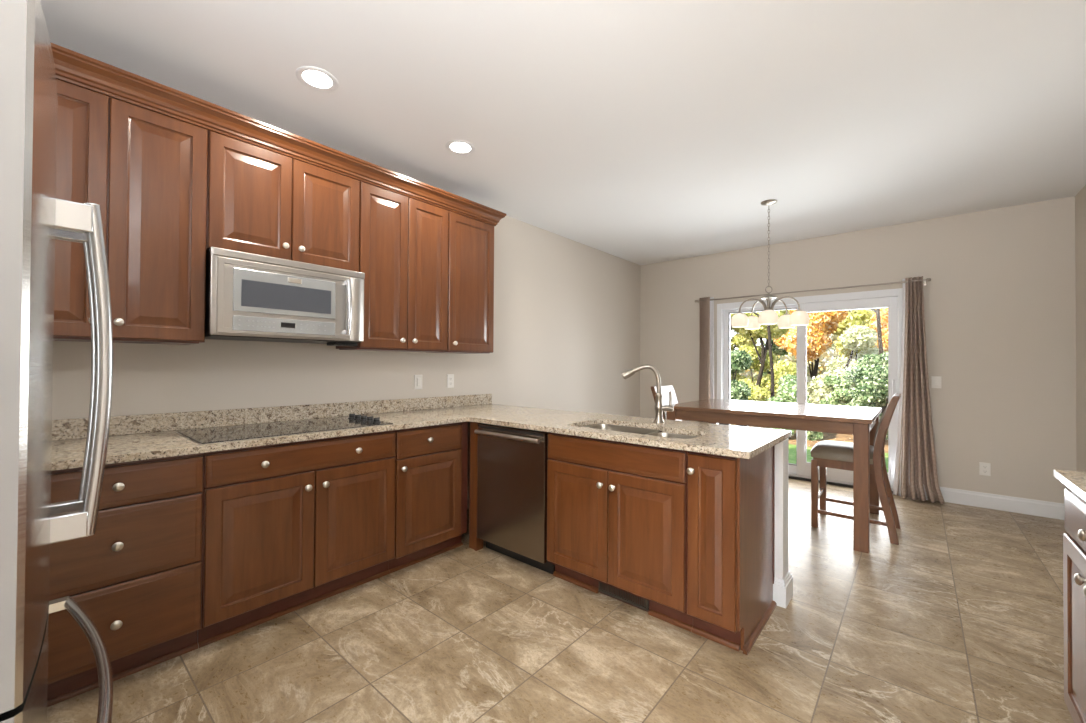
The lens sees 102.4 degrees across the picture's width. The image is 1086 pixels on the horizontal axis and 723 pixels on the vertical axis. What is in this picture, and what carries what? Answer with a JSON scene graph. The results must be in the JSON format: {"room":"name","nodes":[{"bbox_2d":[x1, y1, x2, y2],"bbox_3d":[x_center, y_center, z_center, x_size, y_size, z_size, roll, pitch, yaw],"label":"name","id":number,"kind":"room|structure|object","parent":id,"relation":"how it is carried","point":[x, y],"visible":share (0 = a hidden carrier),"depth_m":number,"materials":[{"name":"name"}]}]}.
{"room":"kitchen","nodes":[
{"label":"kitchen","id":0,"kind":"room"},
{"bbox_2d":[52,216,640,508],"bbox_3d":[-1.975,-0.049,2.417,0.120,2.780,10.505,0,-1,41],"label":"wall","id":1,"kind":"structure","parent":0,"point":[567,311],"depth_m":4.04,"materials":[{"name":"beige paint"}]},
{"bbox_2d":[54,79,207,344],"bbox_3d":[-2.014,-0.632,2.000,0.361,1.078,0.708,0,-1,41],"label":"upper cabinet","id":2,"kind":"object","parent":1,"relation":"attached to","point":[146,170],"visible":0.5,"depth_m":1.98,"materials":[{"name":"brown wood"}]},
{"bbox_2d":[50,42,505,225],"bbox_3d":[-1.391,-1.208,2.710,0.386,0.106,2.881,0,-1,41],"label":"crown molding","id":3,"kind":"structure","parent":2,"relation":"attached to","point":[72,67],"depth_m":2.25,"materials":[{"name":"brown wood"}]},
{"bbox_2d":[52,394,491,440],"bbox_3d":[-1.414,0.329,2.963,0.020,0.094,2.872,0,-1,41],"label":"backsplash","id":4,"kind":"structure","parent":1,"relation":"attached to","point":[62,429],"depth_m":2.57,"materials":[{"name":"stone"}]},
{"bbox_2d":[206,130,359,271],"bbox_3d":[-1.527,-0.858,2.570,0.361,0.609,0.782,0,-1,41],"label":"upper cabinet","id":5,"kind":"object","parent":1,"relation":"attached to","point":[260,201],"visible":0.96,"depth_m":2.42,"materials":[{"name":"brown wood"}]},
{"bbox_2d":[205,247,364,345],"bbox_3d":[-1.492,-0.329,2.530,0.464,0.456,0.778,0,-1,41],"label":"microwave","id":6,"kind":"object","parent":5,"relation":"attached to","point":[249,296],"visible":0.98,"depth_m":2.35,"materials":[{"name":"silver plastic"}]},
{"bbox_2d":[336,181,447,351],"bbox_3d":[-1.049,-0.616,3.128,0.361,1.078,0.690,0,-1,41],"label":"upper cabinet","id":7,"kind":"object","parent":1,"relation":"attached to","point":[403,240],"visible":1,"depth_m":3.00,"materials":[{"name":"brown wood"}]},
{"bbox_2d":[414,375,421,389],"bbox_3d":[-0.988,0.163,3.469,0.010,0.116,0.072,0,-1,41],"label":"light switch","id":8,"kind":"object","parent":1,"relation":"attached to","point":[417,378],"visible":1,"depth_m":3.46,"materials":[{"name":"white plastic"}]},
{"bbox_2d":[447,374,453,387],"bbox_3d":[-0.784,0.167,3.709,0.008,0.116,0.072,0,-1,41],"label":"wall outlet","id":9,"kind":"object","parent":1,"relation":"attached to","point":[450,377],"visible":1,"depth_m":3.71,"materials":[{"name":"white plastic"}]},
{"bbox_2d":[426,211,493,353],"bbox_3d":[-0.669,-0.609,3.572,0.361,1.078,0.474,0,-1,41],"label":"upper cabinet","id":10,"kind":"object","parent":1,"relation":"attached to","point":[470,330],"visible":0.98,"depth_m":3.46,"materials":[{"name":"brown wood"}]},
{"bbox_2d":[47,478,1073,722],"bbox_3d":[-0.415,1.308,1.050,4.224,0.060,10.485,0,-1,41],"label":"floor","id":11,"kind":"structure","parent":0,"point":[961,620],"depth_m":1.96,"materials":[{"name":"tile"}]},
{"bbox_2d":[0,0,112,722],"bbox_3d":[-1.232,0.385,0.584,0.908,1.755,0.934,0,-1,41],"label":"refrigerator","id":12,"kind":"object","parent":11,"relation":"on","point":[32,217],"visible":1,"depth_m":0.58,"materials":[{"name":"grey metal"}]},
{"bbox_2d":[47,453,202,706],"bbox_3d":[-1.895,0.835,1.898,0.669,0.883,0.550,0,-1,41],"label":"base cabinet","id":13,"kind":"object","parent":11,"relation":"on","point":[138,578],"visible":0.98,"depth_m":1.74,"materials":[{"name":"brown wood"}]},
{"bbox_2d":[197,430,395,647],"bbox_3d":[-1.413,0.843,2.462,0.669,0.883,0.930,0,-1,41],"label":"base cabinet","id":14,"kind":"object","parent":11,"relation":"on","point":[287,528],"visible":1,"depth_m":2.19,"materials":[{"name":"brown wood"}]},
{"bbox_2d":[51,394,790,470],"bbox_3d":[-0.480,0.342,2.164,2.479,0.124,2.872,0,-1,41],"label":"countertop","id":15,"kind":"structure","parent":14,"relation":"on","point":[143,436],"depth_m":2.41,"materials":[{"name":"stone"}]},
{"bbox_2d":[175,413,393,444],"bbox_3d":[-1.394,0.353,2.440,0.520,0.036,0.939,0,-1,41],"label":"cooktop","id":16,"kind":"object","parent":15,"relation":"in","point":[235,433],"visible":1,"depth_m":2.34,"materials":[{"name":"black glass"}]},
{"bbox_2d":[582,424,697,438],"bbox_3d":[0.547,0.507,2.535,0.787,0.184,0.419,0,-1,41],"label":"sink","id":17,"kind":"object","parent":15,"relation":"in","point":[646,431],"visible":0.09,"depth_m":2.75,"materials":[{"name":"silver metal"}]},
{"bbox_2d":[622,364,673,422],"bbox_3d":[0.667,0.203,2.791,0.324,0.369,0.068,0,-1,13],"label":"faucet","id":18,"kind":"object","parent":15,"relation":"on","point":[659,408],"visible":1,"depth_m":2.76,"materials":[{"name":"silver metal"}]},
{"bbox_2d":[388,422,467,572],"bbox_3d":[-0.927,0.852,3.030,0.669,0.883,0.562,0,-1,41],"label":"base cabinet","id":19,"kind":"object","parent":11,"relation":"on","point":[431,461],"visible":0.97,"depth_m":2.81,"materials":[{"name":"brown wood"}]},
{"bbox_2d":[469,422,482,550],"bbox_3d":[-0.464,0.855,3.040,0.084,0.883,0.064,0,-1,41],"label":"cabinet filler","id":20,"kind":"object","parent":11,"relation":"on","point":[475,543],"visible":0.57,"depth_m":3.02,"materials":[{"name":"brown wood"}]},
{"bbox_2d":[474,423,554,573],"bbox_3d":[-0.035,0.864,3.004,0.606,0.867,0.662,0,-1,41],"label":"dishwasher","id":21,"kind":"object","parent":11,"relation":"on","point":[512,462],"visible":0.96,"depth_m":2.76,"materials":[{"name":"black metal"}]},
{"bbox_2d":[547,426,692,631],"bbox_3d":[0.528,0.856,2.535,0.852,0.883,0.642,0,-1,41],"label":"base cabinet","id":22,"kind":"object","parent":11,"relation":"on","point":[617,511],"visible":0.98,"depth_m":2.27,"materials":[{"name":"brown wood"}]},
{"bbox_2d":[599,582,648,610],"bbox_3d":[0.428,1.240,2.345,0.302,0.086,0.013,0,-1,41],"label":"vent register","id":23,"kind":"object","parent":22,"relation":"attached to","point":[601,585],"visible":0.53,"depth_m":2.34,"materials":[{"name":"brown metal"}]},
{"bbox_2d":[651,385,681,420],"bbox_3d":[1.457,0.789,4.440,0.571,1.066,0.474,0,-1,41],"label":"dining chair","id":24,"kind":"object","parent":11,"relation":"on","point":[665,389],"visible":0.08,"depth_m":4.55,"materials":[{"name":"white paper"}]},
{"bbox_2d":[687,446,776,654],"bbox_3d":[0.952,0.856,2.178,0.252,0.883,0.651,0,-1,41],"label":"base cabinet","id":25,"kind":"object","parent":11,"relation":"on","point":[712,478],"depth_m":1.99,"materials":[{"name":"brown wood"}]},
{"bbox_2d":[664,399,881,553],"bbox_3d":[2.035,0.861,3.889,1.503,0.918,1.165,0,-1,41],"label":"dining table","id":26,"kind":"object","parent":11,"relation":"on","point":[859,422],"visible":0.88,"depth_m":3.36,"materials":[{"name":"brown wood"}]},
{"bbox_2d":[810,393,900,544],"bbox_3d":[2.486,0.786,3.488,0.571,1.066,0.474,0,-1,41],"label":"dining chair","id":27,"kind":"object","parent":11,"relation":"on","point":[825,454],"visible":0.93,"depth_m":3.40,"materials":[{"name":"brown wood"}]},
{"bbox_2d":[1063,488,1085,722],"bbox_3d":[1.790,0.850,1.037,0.651,0.883,0.822,0,-1,41],"label":"base cabinet","id":28,"kind":"object","parent":11,"relation":"on","point":[1074,541],"visible":0.98,"depth_m":1.42,"materials":[{"name":"brown wood"}]},
{"bbox_2d":[1054,469,1085,500],"bbox_3d":[1.776,0.394,1.010,0.636,0.025,0.952,0,-1,41],"label":"countertop","id":29,"kind":"structure","parent":28,"relation":"on","point":[1075,481],"depth_m":1.44,"materials":[{"name":"stone"}]},
{"bbox_2d":[40,0,1085,264],"bbox_3d":[-0.388,-1.517,1.088,4.224,0.150,10.515,0,-1,41],"label":"ceiling","id":30,"kind":"structure","parent":0,"point":[640,132],"depth_m":2.34,"materials":[{"name":"white paint"}]},
{"bbox_2d":[296,66,338,91],"bbox_3d":[-1.146,-1.439,2.220,0.194,0.018,0.194,0,-1,41],"label":"recessed light","id":31,"kind":"object","parent":30,"relation":"in","point":[325,81],"visible":1,"depth_m":2.21,"materials":[{"name":"white"}]},
{"bbox_2d":[446,140,474,154],"bbox_3d":[-0.549,-1.429,2.907,0.194,0.018,0.194,0,-1,41],"label":"recessed light","id":32,"kind":"object","parent":30,"relation":"in","point":[461,147],"visible":1,"depth_m":2.90,"materials":[{"name":"white"}]},
{"bbox_2d":[731,199,808,329],"bbox_3d":[1.990,-0.853,3.816,0.592,1.096,0.600,0,-1,41],"label":"chandelier","id":33,"kind":"object","parent":30,"relation":"hanging from","point":[768,316],"visible":1,"depth_m":3.81,"materials":[{"name":"beige glass"}]},
{"bbox_2d":[640,196,1076,503],"bbox_3d":[2.969,0.007,5.008,4.024,2.780,0.140,0,-1,41],"label":"wall","id":34,"kind":"structure","parent":0,"point":[1000,294],"depth_m":4.07,"materials":[{"name":"beige paint"}]},
{"bbox_2d":[717,288,901,493],"bbox_3d":[2.951,0.302,4.999,1.845,2.070,0.170,0,-1,41],"label":"door","id":35,"kind":"structure","parent":34,"relation":"in","point":[891,299],"depth_m":4.87,"materials":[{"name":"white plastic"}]},
{"bbox_2d":[695,278,930,302],"bbox_3d":[2.865,-0.769,4.950,2.296,0.070,0.099,0,-1,41],"label":"curtain rod","id":36,"kind":"object","parent":34,"relation":"attached to","point":[926,279],"visible":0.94,"depth_m":4.71,"materials":[{"name":"silver metal"}]},
{"bbox_2d":[699,297,713,422],"bbox_3d":[2.080,0.253,5.565,0.194,2.143,0.092,0,-1,41],"label":"curtain","id":37,"kind":"object","parent":36,"relation":"hanging from","point":[706,308],"visible":0.64,"depth_m":5.56,"materials":[{"name":"fabric"}]},
{"bbox_2d":[893,276,944,503],"bbox_3d":[3.619,0.250,4.216,0.382,2.144,0.141,0,-1,41],"label":"curtain","id":38,"kind":"object","parent":36,"relation":"hanging from","point":[915,474],"visible":1,"depth_m":4.24,"materials":[{"name":"fabric"}]},
{"bbox_2d":[931,376,940,387],"bbox_3d":[3.788,0.199,4.204,0.072,0.116,0.010,0,-1,41],"label":"light switch","id":39,"kind":"object","parent":34,"relation":"attached to","point":[935,380],"visible":1,"depth_m":4.21,"materials":[{"name":"white plastic"}]},
{"bbox_2d":[979,462,990,475],"bbox_3d":[4.033,0.982,3.984,0.072,0.116,0.008,0,-1,41],"label":"wall outlet","id":40,"kind":"object","parent":34,"relation":"attached to","point":[984,468],"visible":1,"depth_m":3.98,"materials":[{"name":"white plastic"}]},
{"bbox_2d":[940,487,1063,519],"bbox_3d":[4.030,1.266,3.979,1.077,0.135,0.014,0,-1,41],"label":"baseboard","id":41,"kind":"structure","parent":34,"relation":"attached to","point":[1047,509],"depth_m":3.90,"materials":[{"name":"white wood"}]},
{"bbox_2d":[1075,185,1085,471],"bbox_3d":[1.174,-0.055,-0.277,0.120,2.780,10.505,0,-1,41],"label":"wall","id":42,"kind":"structure","parent":0,"point":[1080,198],"depth_m":3.54,"materials":[{"name":"beige paint"}]},
{"bbox_3d":[0.361,0.862,3.199,2.412,0.883,0.120,0,-1,41],"label":"wall","id":43,"kind":"structure","parent":0,"visible":0},
{"bbox_2d":[775,438,787,578],"bbox_3d":[1.300,0.864,2.396,0.058,0.874,0.130,0,-1,41],"label":"trim","id":44,"kind":"structure","parent":43,"relation":"attached to","point":[781,449],"depth_m":2.35,"materials":[{"name":"white wood"}]},
{"bbox_2d":[773,570,792,607],"bbox_3d":[1.305,1.231,2.386,0.075,0.140,0.166,0,-1,41],"label":"trim","id":45,"kind":"structure","parent":43,"relation":"attached to","point":[782,588],"depth_m":2.33,"materials":[{"name":"white wood"}]},
{"label":"outside","id":46,"kind":"structure","parent":0,"visible":0},
{"bbox_2d":[731,373,887,471],"bbox_3d":[11.243,1.091,17.753,46.000,1.261,30.000,0,-1,41],"label":"ground","id":47,"kind":"structure","parent":46,"point":[826,436],"depth_m":8.51,"materials":[{"name":"green plant"}]},
{"bbox_2d":[730,349,752,424],"bbox_3d":[4.161,0.655,9.764,1.148,1.964,1.085,0,-1,-10],"label":"evergreen shrub","id":48,"kind":"object","parent":47,"relation":"on","point":[740,361],"visible":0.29,"depth_m":9.42,"materials":[{"name":"green plant"}]},
{"bbox_2d":[730,321,756,380],"bbox_3d":[6.446,-1.028,14.963,2.062,4.935,1.852,0,-1,41],"label":"tree","id":49,"kind":"object","parent":47,"relation":"on","point":[739,339],"visible":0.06,"depth_m":14.90,"materials":[{"name":"yellow plant"}]},
{"bbox_2d":[730,310,796,401],"bbox_3d":[5.772,-0.117,11.513,1.815,3.326,1.944,0,-1,41],"label":"tree","id":50,"kind":"object","parent":47,"relation":"on","point":[761,388],"visible":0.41,"depth_m":11.45,"materials":[{"name":"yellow plant"}]},
{"bbox_2d":[753,312,773,396],"bbox_3d":[5.370,-0.961,10.277,1.508,5.133,0.162,0,-1,41],"label":"bare tree","id":51,"kind":"object","parent":47,"relation":"on","point":[755,313],"visible":0.15,"depth_m":10.21,"materials":[{"name":"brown plant"}]},
{"bbox_2d":[758,337,788,376],"bbox_3d":[9.208,-1.626,17.450,2.502,5.883,2.644,0,-1,41],"label":"tree","id":52,"kind":"object","parent":47,"relation":"on","point":[775,348],"visible":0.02,"depth_m":17.74,"materials":[{"name":"green plant"}]},
{"bbox_2d":[767,373,822,440],"bbox_3d":[5.237,0.949,9.034,1.042,1.397,1.019,0,-1,41],"label":"shrub","id":53,"kind":"object","parent":47,"relation":"on","point":[786,392],"visible":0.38,"depth_m":8.90,"materials":[{"name":"green plant"}]},
{"bbox_2d":[730,310,887,382],"bbox_3d":[12.636,-3.396,20.130,22.088,11.891,4.093,0,-1,41],"label":"foliage","id":54,"kind":"object","parent":47,"relation":"on","point":[830,352],"visible":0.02,"depth_m":19.73,"materials":[{"name":"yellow plant"}]},
{"bbox_2d":[774,309,848,383],"bbox_3d":[8.107,-1.286,13.420,2.039,5.440,2.298,0,-1,41],"label":"tree","id":55,"kind":"object","parent":47,"relation":"on","point":[820,326],"visible":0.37,"depth_m":12.92,"materials":[{"name":"orange plant"}]},
{"bbox_2d":[819,374,856,405],"bbox_3d":[6.414,0.950,9.413,0.757,1.396,0.836,0,-1,-9],"label":"shrub","id":56,"kind":"object","parent":47,"relation":"on","point":[841,396],"visible":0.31,"depth_m":9.24,"materials":[{"name":"green plant"}]},
{"bbox_2d":[807,324,886,403],"bbox_3d":[7.199,0.353,10.343,1.662,2.402,1.483,0,-1,27],"label":"tree","id":57,"kind":"object","parent":47,"relation":"on","point":[856,337],"visible":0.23,"depth_m":10.08,"materials":[{"name":"green plant"}]},
{"bbox_2d":[831,308,884,360],"bbox_3d":[11.284,-1.815,15.865,2.687,6.254,2.260,0,-1,20],"label":"tree","id":58,"kind":"object","parent":47,"relation":"on","point":[861,317],"visible":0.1,"depth_m":15.57,"materials":[{"name":"yellow plant"}]},
{"bbox_2d":[841,351,887,438],"bbox_3d":[6.188,0.710,8.113,1.126,1.831,1.164,1,-1,-25],"label":"evergreen shrub","id":59,"kind":"object","parent":47,"relation":"on","point":[870,376],"visible":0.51,"depth_m":8.00,"materials":[{"name":"green plant"}]},
{"bbox_2d":[870,308,885,413],"bbox_3d":[6.896,-1.052,8.907,1.508,5.308,0.162,0,-1,41],"label":"bare tree","id":60,"kind":"object","parent":47,"relation":"on","point":[877,310],"visible":0.12,"depth_m":8.87,"materials":[{"name":"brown plant"}]},
{"bbox_2d":[869,308,887,350],"bbox_3d":[10.163,-1.329,11.917,2.030,5.527,2.097,1,-1,-41],"label":"tree","id":61,"kind":"object","parent":47,"relation":"on","point":[883,312],"visible":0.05,"depth_m":12.19,"materials":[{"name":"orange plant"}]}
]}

